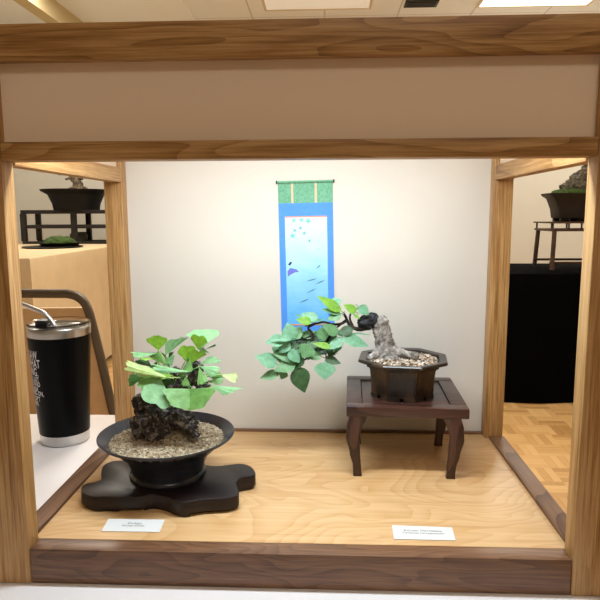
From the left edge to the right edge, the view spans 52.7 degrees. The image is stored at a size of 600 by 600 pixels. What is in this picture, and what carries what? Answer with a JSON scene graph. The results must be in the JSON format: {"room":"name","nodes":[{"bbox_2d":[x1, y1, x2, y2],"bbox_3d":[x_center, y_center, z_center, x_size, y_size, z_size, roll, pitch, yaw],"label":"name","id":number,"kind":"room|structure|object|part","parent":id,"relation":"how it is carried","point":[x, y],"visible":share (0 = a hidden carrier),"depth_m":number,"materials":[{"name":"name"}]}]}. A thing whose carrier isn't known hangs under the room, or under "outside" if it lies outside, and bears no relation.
{"room":"bonsai exhibition hall","nodes":[
{"label":"bonsai exhibition hall","id":0,"kind":"room"},
{"bbox_2d":[39,188,103,209],"bbox_3d":[-1.851,-0.829,5.016,0.561,0.165,0.561,0,8,3],"label":"pot","id":1,"kind":"object","parent":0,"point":[60,198],"depth_m":4.84,"materials":[{"name":"ceramic"}]},
{"bbox_2d":[96,411,233,489],"bbox_3d":[-0.145,0.167,0.662,0.146,0.047,0.146,0,8,3],"label":"pot","id":2,"kind":"object","parent":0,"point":[170,457],"depth_m":0.63,"materials":[{"name":"ceramic"}]},
{"bbox_2d":[13,165,583,262],"bbox_3d":[0.620,-1.080,5.579,7.800,2.725,0.100,0,8,3],"label":"wall","id":3,"kind":"structure","parent":0,"point":[529,206],"depth_m":5.55,"materials":[{"name":"paint"}]},
{"bbox_2d":[13,0,83,22],"bbox_3d":[-2.075,-1.778,1.429,0.105,0.160,8.150,0,8,3],"label":"trim","id":4,"kind":"structure","parent":3,"relation":"attached to","point":[49,11],"depth_m":4.60,"materials":[{"name":"paint"}]},
{"bbox_2d":[0,0,196,23],"bbox_3d":[-2.208,-1.862,1.423,2.310,0.032,8.150,0,8,3],"label":"ceiling","id":5,"kind":"structure","parent":3,"relation":"attached to","point":[11,12],"depth_m":4.92,"materials":[{"name":"paint"}]},
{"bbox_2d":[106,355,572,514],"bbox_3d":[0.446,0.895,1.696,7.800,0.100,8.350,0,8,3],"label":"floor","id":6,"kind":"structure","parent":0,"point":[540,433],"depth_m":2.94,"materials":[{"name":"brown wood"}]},
{"bbox_2d":[21,289,114,414],"bbox_3d":[-0.883,0.414,1.724,0.716,0.850,0.504,0,8,3],"label":"chair","id":7,"kind":"object","parent":6,"relation":"on","point":[101,395],"visible":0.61,"depth_m":1.86,"materials":[{"name":"brown metal"}]},
{"bbox_3d":[-0.586,0.612,0.723,1.722,0.742,0.735,0,8,3],"label":"table","id":8,"kind":"object","parent":6,"relation":"on","visible":0},
{"bbox_2d":[0,414,599,599],"bbox_3d":[-0.587,0.548,0.714,1.782,0.620,0.795,0,8,3],"label":"tabletop","id":9,"kind":"object","parent":8,"relation":"on","point":[53,466],"visible":0.02,"depth_m":0.54,"materials":[{"name":"white fabric"}]},
{"bbox_2d":[25,316,90,446],"bbox_3d":[-0.350,0.117,0.890,0.088,0.181,0.088,0,8,3],"label":"tumbler","id":10,"kind":"object","parent":9,"relation":"on","point":[59,355],"visible":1,"depth_m":0.86,"materials":[{"name":"metal"}]},
{"bbox_2d":[22,302,56,326],"bbox_3d":[-0.381,0.019,0.864,0.065,0.046,0.007,0,8,-1],"label":"straw","id":11,"kind":"object","parent":10,"relation":"on","point":[50,319],"visible":0.66,"depth_m":0.86,"materials":[{"name":"metal"}]},
{"bbox_3d":[-0.350,0.036,0.879,0.088,0.012,0.088,0,8,3],"label":"lid","id":12,"kind":"part","parent":10,"relation":"part of","materials":[{"name":"black"}]},
{"bbox_2d":[0,13,599,595],"bbox_3d":[0.002,-0.002,0.658,0.600,0.481,0.314,0,8,3],"label":"display alcove","id":13,"kind":"object","parent":9,"relation":"on","point":[423,128],"visible":0.89,"depth_m":0.55,"materials":[{"name":"brown wood"}]},
{"bbox_3d":[-0.262,0.031,0.528,0.036,0.453,0.020,0,8,3],"label":"post","id":14,"kind":"part","parent":13,"relation":"part of","materials":[{"name":"brown wood"}]},
{"bbox_3d":[-0.245,-0.143,0.649,0.015,0.018,0.270,0,8,3],"label":"rail","id":15,"kind":"part","parent":13,"relation":"part of","materials":[{"name":"brown wood"}]},
{"bbox_3d":[-0.251,0.217,0.701,0.020,0.036,0.270,0,8,3],"label":"rail","id":16,"kind":"part","parent":13,"relation":"part of","materials":[{"name":"brown wood"}]},
{"bbox_3d":[-0.244,-0.186,0.643,0.003,0.069,0.270,0,8,3],"label":"panel","id":17,"kind":"part","parent":13,"relation":"part of","materials":[{"name":"brown wood"}]},
{"bbox_3d":[-0.242,-0.018,0.815,0.024,0.470,0.022,0,8,3],"label":"post","id":18,"kind":"part","parent":13,"relation":"part of","materials":[{"name":"brown wood"}]},
{"bbox_2d":[101,519,164,531],"bbox_3d":[-0.161,0.218,0.586,0.057,0.001,0.024,0,8,3],"label":"name card","id":19,"kind":"object","parent":13,"relation":"on","point":[112,525],"visible":1,"depth_m":0.58,"materials":[{"name":"paper"}]},
{"bbox_2d":[81,460,255,516],"bbox_3d":[-0.139,0.200,0.653,0.179,0.016,0.105,0,8,3],"label":"display stand","id":20,"kind":"object","parent":13,"relation":"on","point":[219,489],"visible":0.84,"depth_m":0.62,"materials":[{"name":"paint"}]},
{"bbox_2d":[96,329,242,489],"bbox_3d":[-0.145,0.112,0.655,0.146,0.158,0.146,-4,9,-25],"label":"bonsai","id":21,"kind":"object","parent":20,"relation":"on","point":[165,445],"visible":1,"depth_m":0.63,"materials":[{"name":"plant"}]},
{"bbox_3d":[-0.005,-0.161,0.490,0.480,0.063,0.004,0,8,3],"label":"lintel panel","id":22,"kind":"part","parent":13,"relation":"part of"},
{"bbox_3d":[-0.004,0.240,0.547,0.480,0.033,0.019,0,8,3],"label":"sill","id":23,"kind":"part","parent":13,"relation":"part of","materials":[{"name":"brown wood"}]},
{"bbox_2d":[276,179,334,343],"bbox_3d":[0.009,-0.047,0.804,0.081,0.221,0.006,0,8,3],"label":"scroll","id":24,"kind":"object","parent":13,"relation":"hanging from","point":[305,207],"visible":0.83,"depth_m":0.80,"materials":[{"name":"painted paper"},{"name":"dark metal"},{"name":"blue and green silk"}]},
{"bbox_3d":[0.007,-0.154,0.789,0.073,0.004,0.003,0,8,3],"label":"hanging rod","id":25,"kind":"part","parent":24,"relation":"part of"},
{"bbox_2d":[285,217,328,323],"bbox_3d":[0.009,-0.038,0.807,0.058,0.143,0.001,0,8,3],"label":"painting","id":26,"kind":"object","parent":24,"relation":"on","point":[306,238],"depth_m":0.81,"materials":[{"name":"teal paper"}]},
{"bbox_3d":[0.009,-0.030,0.811,0.477,0.427,0.003,0,8,3],"label":"panel","id":27,"kind":"part","parent":13,"relation":"part of","materials":[{"name":"white paint"}]},
{"bbox_3d":[0.009,0.180,0.837,0.477,0.004,0.005,0,8,3],"label":"molding","id":28,"kind":"part","parent":13,"relation":"part of","materials":[{"name":"brown wood"}]},
{"bbox_2d":[346,376,469,478],"bbox_3d":[0.126,0.152,0.748,0.137,0.082,0.136,0,8,5],"label":"display stand","id":29,"kind":"object","parent":13,"relation":"on","point":[447,406],"visible":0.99,"depth_m":0.68,"materials":[{"name":"brown wood"}]},
{"bbox_2d":[255,296,447,402],"bbox_3d":[0.064,0.053,0.731,0.229,0.122,0.108,0,8,3],"label":"bonsai","id":30,"kind":"object","parent":29,"relation":"on","point":[406,374],"visible":1,"depth_m":0.71,"materials":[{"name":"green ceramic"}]},
{"bbox_3d":[0.082,0.025,0.725,0.027,0.021,0.019,0,8,3],"label":"cut knob","id":31,"kind":"part","parent":30,"relation":"part of","materials":[{"name":"black wood"}]},
{"bbox_2d":[358,347,447,402],"bbox_3d":[0.124,0.091,0.733,0.108,0.046,0.108,0,8,3],"label":"pot","id":32,"kind":"object","parent":30,"relation":"on","point":[406,374],"depth_m":0.71,"materials":[{"name":"brown ceramic"}]},
{"bbox_3d":[0.065,0.166,0.693,0.023,0.071,0.014,0,8,5],"label":"leg","id":33,"kind":"part","parent":29,"relation":"part of","materials":[{"name":"brown wood"}]},
{"bbox_3d":[0.126,0.116,0.744,0.099,0.007,0.097,0,8,5],"label":"panel","id":34,"kind":"part","parent":29,"relation":"part of","materials":[{"name":"brown wood"}]},
{"bbox_3d":[0.126,0.117,0.744,0.137,0.012,0.135,0,8,5],"label":"frame","id":35,"kind":"part","parent":29,"relation":"part of","materials":[{"name":"brown wood"}]},
{"bbox_3d":[0.181,0.153,0.783,0.023,0.071,0.014,0,8,5],"label":"leg","id":36,"kind":"part","parent":29,"relation":"part of","materials":[{"name":"brown wood"}]},
{"bbox_3d":[0.172,0.167,0.684,0.023,0.071,0.014,0,8,5],"label":"leg","id":37,"kind":"part","parent":29,"relation":"part of","materials":[{"name":"brown wood"}]},
{"bbox_2d":[392,525,455,540],"bbox_3d":[0.116,0.219,0.570,0.058,0.001,0.026,0,8,3],"label":"name card","id":38,"kind":"object","parent":13,"relation":"on","point":[400,532],"visible":1,"depth_m":0.57,"materials":[{"name":"paper"}]},
{"bbox_3d":[0.258,-0.017,0.793,0.024,0.470,0.022,0,8,3],"label":"post","id":39,"kind":"part","parent":13,"relation":"part of","materials":[{"name":"brown wood"}]},
{"bbox_3d":[0.246,-0.185,0.622,0.003,0.069,0.270,0,8,3],"label":"panel","id":40,"kind":"part","parent":13,"relation":"part of","materials":[{"name":"brown wood"}]},
{"bbox_3d":[0.257,0.218,0.678,0.020,0.036,0.270,0,8,3],"label":"rail","id":41,"kind":"part","parent":13,"relation":"part of","materials":[{"name":"brown wood"}]},
{"bbox_3d":[0.247,-0.141,0.628,0.015,0.018,0.270,0,8,3],"label":"rail","id":42,"kind":"part","parent":13,"relation":"part of","materials":[{"name":"brown wood"}]},
{"bbox_3d":[0.253,0.033,0.506,0.036,0.453,0.020,0,8,3],"label":"post","id":43,"kind":"part","parent":13,"relation":"part of","materials":[{"name":"brown wood"}]},
{"bbox_3d":[-1.946,0.039,4.465,1.016,0.841,2.140,0,8,3],"label":"table","id":44,"kind":"object","parent":6,"relation":"on","visible":0},
{"bbox_2d":[18,242,111,358],"bbox_3d":[-1.946,0.022,4.463,1.076,0.815,2.200,0,8,3],"label":"tablecloth","id":45,"kind":"object","parent":44,"relation":"on","point":[83,270],"visible":0.29,"depth_m":3.93,"materials":[{"name":"beige fabric"}]},
{"bbox_2d":[22,236,83,248],"bbox_3d":[-1.790,-0.422,4.383,0.420,0.085,0.420,0,8,3],"label":"tray","id":46,"kind":"object","parent":45,"relation":"on","point":[53,242],"visible":1,"depth_m":4.31,"materials":[{"name":"ceramic"}]},
{"bbox_2d":[38,242,80,246],"bbox_3d":[-1.746,-0.406,4.404,0.299,0.024,0.299,0,8,3],"label":"tray","id":47,"kind":"object","parent":46,"relation":"on","point":[43,244],"depth_m":4.30,"materials":[{"name":"ceramic"}]},
{"bbox_2d":[20,210,106,243],"bbox_3d":[-1.798,-0.611,5.044,0.934,0.274,0.300,0,8,3],"label":"display stand","id":48,"kind":"object","parent":45,"relation":"on","point":[38,226],"visible":0.53,"depth_m":4.91,"materials":[{"name":"black wood"}]},
{"bbox_3d":[-2.249,-0.589,4.936,0.042,0.222,0.034,0,8,3],"label":"leg","id":49,"kind":"part","parent":48,"relation":"part of","materials":[{"name":"black wood"}]},
{"bbox_3d":[-2.238,-0.625,5.190,0.040,0.222,0.034,0,8,3],"label":"leg","id":50,"kind":"part","parent":48,"relation":"part of","materials":[{"name":"black wood"}]},
{"bbox_3d":[-1.799,-0.468,4.934,0.925,0.022,0.038,0,8,3],"label":"foot rail","id":51,"kind":"part","parent":48,"relation":"part of","materials":[{"name":"black wood"}]},
{"bbox_2d":[25,224,105,228],"bbox_3d":[-1.794,-0.614,5.043,0.901,0.028,0.288,0,8,3],"label":"shelf","id":52,"kind":"object","parent":48,"relation":"attached to","point":[37,226],"depth_m":4.91,"materials":[{"name":"black wood"}]},
{"bbox_2d":[39,176,103,209],"bbox_3d":[-1.851,-1.017,4.989,0.561,0.546,0.561,0,8,3],"label":"bonsai","id":53,"kind":"object","parent":48,"relation":"on","point":[77,196],"visible":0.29,"depth_m":4.85,"materials":[{"name":"ceramic"}]},
{"bbox_3d":[-1.833,-0.589,4.918,0.042,0.222,0.034,0,8,3],"label":"leg","id":54,"kind":"part","parent":48,"relation":"part of","materials":[{"name":"black wood"}]},
{"bbox_3d":[-1.802,-0.624,5.171,0.040,0.222,0.034,0,8,3],"label":"leg","id":55,"kind":"part","parent":48,"relation":"part of","materials":[{"name":"black wood"}]},
{"bbox_2d":[70,232,87,240],"bbox_3d":[-1.853,-0.524,5.079,0.144,0.091,0.144,0,8,3],"label":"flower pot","id":56,"kind":"object","parent":45,"relation":"on","point":[82,236],"visible":0.49,"depth_m":5.03,"materials":[{"name":"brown ceramic"}]},
{"bbox_2d":[183,0,599,19],"bbox_3d":[0.434,-1.902,1.301,7.800,0.100,8.350,0,8,3],"label":"ceiling","id":57,"kind":"structure","parent":0,"point":[200,9],"depth_m":4.97,"materials":[{"name":"tile"}]},
{"bbox_2d":[261,0,372,10],"bbox_3d":[0.129,-2.308,4.598,0.860,0.014,0.610,0,8,3],"label":"recessed light","id":58,"kind":"object","parent":57,"relation":"in","point":[268,5],"visible":1,"depth_m":4.80,"materials":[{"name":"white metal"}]},
{"bbox_2d":[404,0,439,7],"bbox_3d":[0.958,-2.336,4.785,0.260,0.018,0.150,0,8,3],"label":"ceiling vent","id":59,"kind":"object","parent":57,"relation":"in","point":[409,3],"visible":1,"depth_m":4.76,"materials":[{"name":"metal"}]},
{"bbox_2d":[476,0,594,7],"bbox_3d":[1.838,-2.307,4.543,0.880,0.014,0.610,0,8,3],"label":"recessed light","id":60,"kind":"object","parent":57,"relation":"in","point":[482,3],"visible":1,"depth_m":4.78,"materials":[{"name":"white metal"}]},
{"bbox_3d":[2.128,0.175,3.739,2.420,0.742,0.700,0,8,3],"label":"table","id":61,"kind":"object","parent":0,"visible":0,"materials":[{"name":"black cloth"}]},
{"bbox_2d":[504,263,581,402],"bbox_3d":[2.128,0.171,3.738,2.472,0.740,0.752,0,8,3],"label":"tablecloth","id":62,"kind":"object","parent":61,"relation":"on","point":[543,303],"visible":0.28,"depth_m":3.42,"materials":[{"name":"black fabric"}]},
{"bbox_2d":[532,221,583,269],"bbox_3d":[1.744,-0.329,3.614,0.607,0.278,0.323,0,8,3],"label":"display stand","id":63,"kind":"object","parent":62,"relation":"on","point":[552,259],"visible":0.85,"depth_m":3.57,"materials":[{"name":"brown wood"}]},
{"bbox_3d":[1.470,-0.323,3.769,0.026,0.223,0.042,-5,9,-30],"label":"leg","id":64,"kind":"part","parent":63,"relation":"part of","materials":[{"name":"brown wood"}]},
{"bbox_3d":[1.458,-0.284,3.490,0.026,0.223,0.042,5,10,35],"label":"leg","id":65,"kind":"part","parent":63,"relation":"part of","materials":[{"name":"brown wood"}]},
{"bbox_2d":[541,164,587,221],"bbox_3d":[1.724,-0.730,3.566,0.605,0.531,0.306,0,8,3],"label":"bonsai","id":66,"kind":"object","parent":63,"relation":"on","point":[567,203],"visible":0.57,"depth_m":3.51,"materials":[{"name":"brown ceramic"}]},
{"bbox_2d":[541,193,585,217],"bbox_3d":[1.701,-0.558,3.583,0.500,0.145,0.205,0,8,3],"label":"pot","id":67,"kind":"object","parent":66,"relation":"on","point":[561,205],"depth_m":3.51,"materials":[{"name":"brown ceramic"}]}
]}

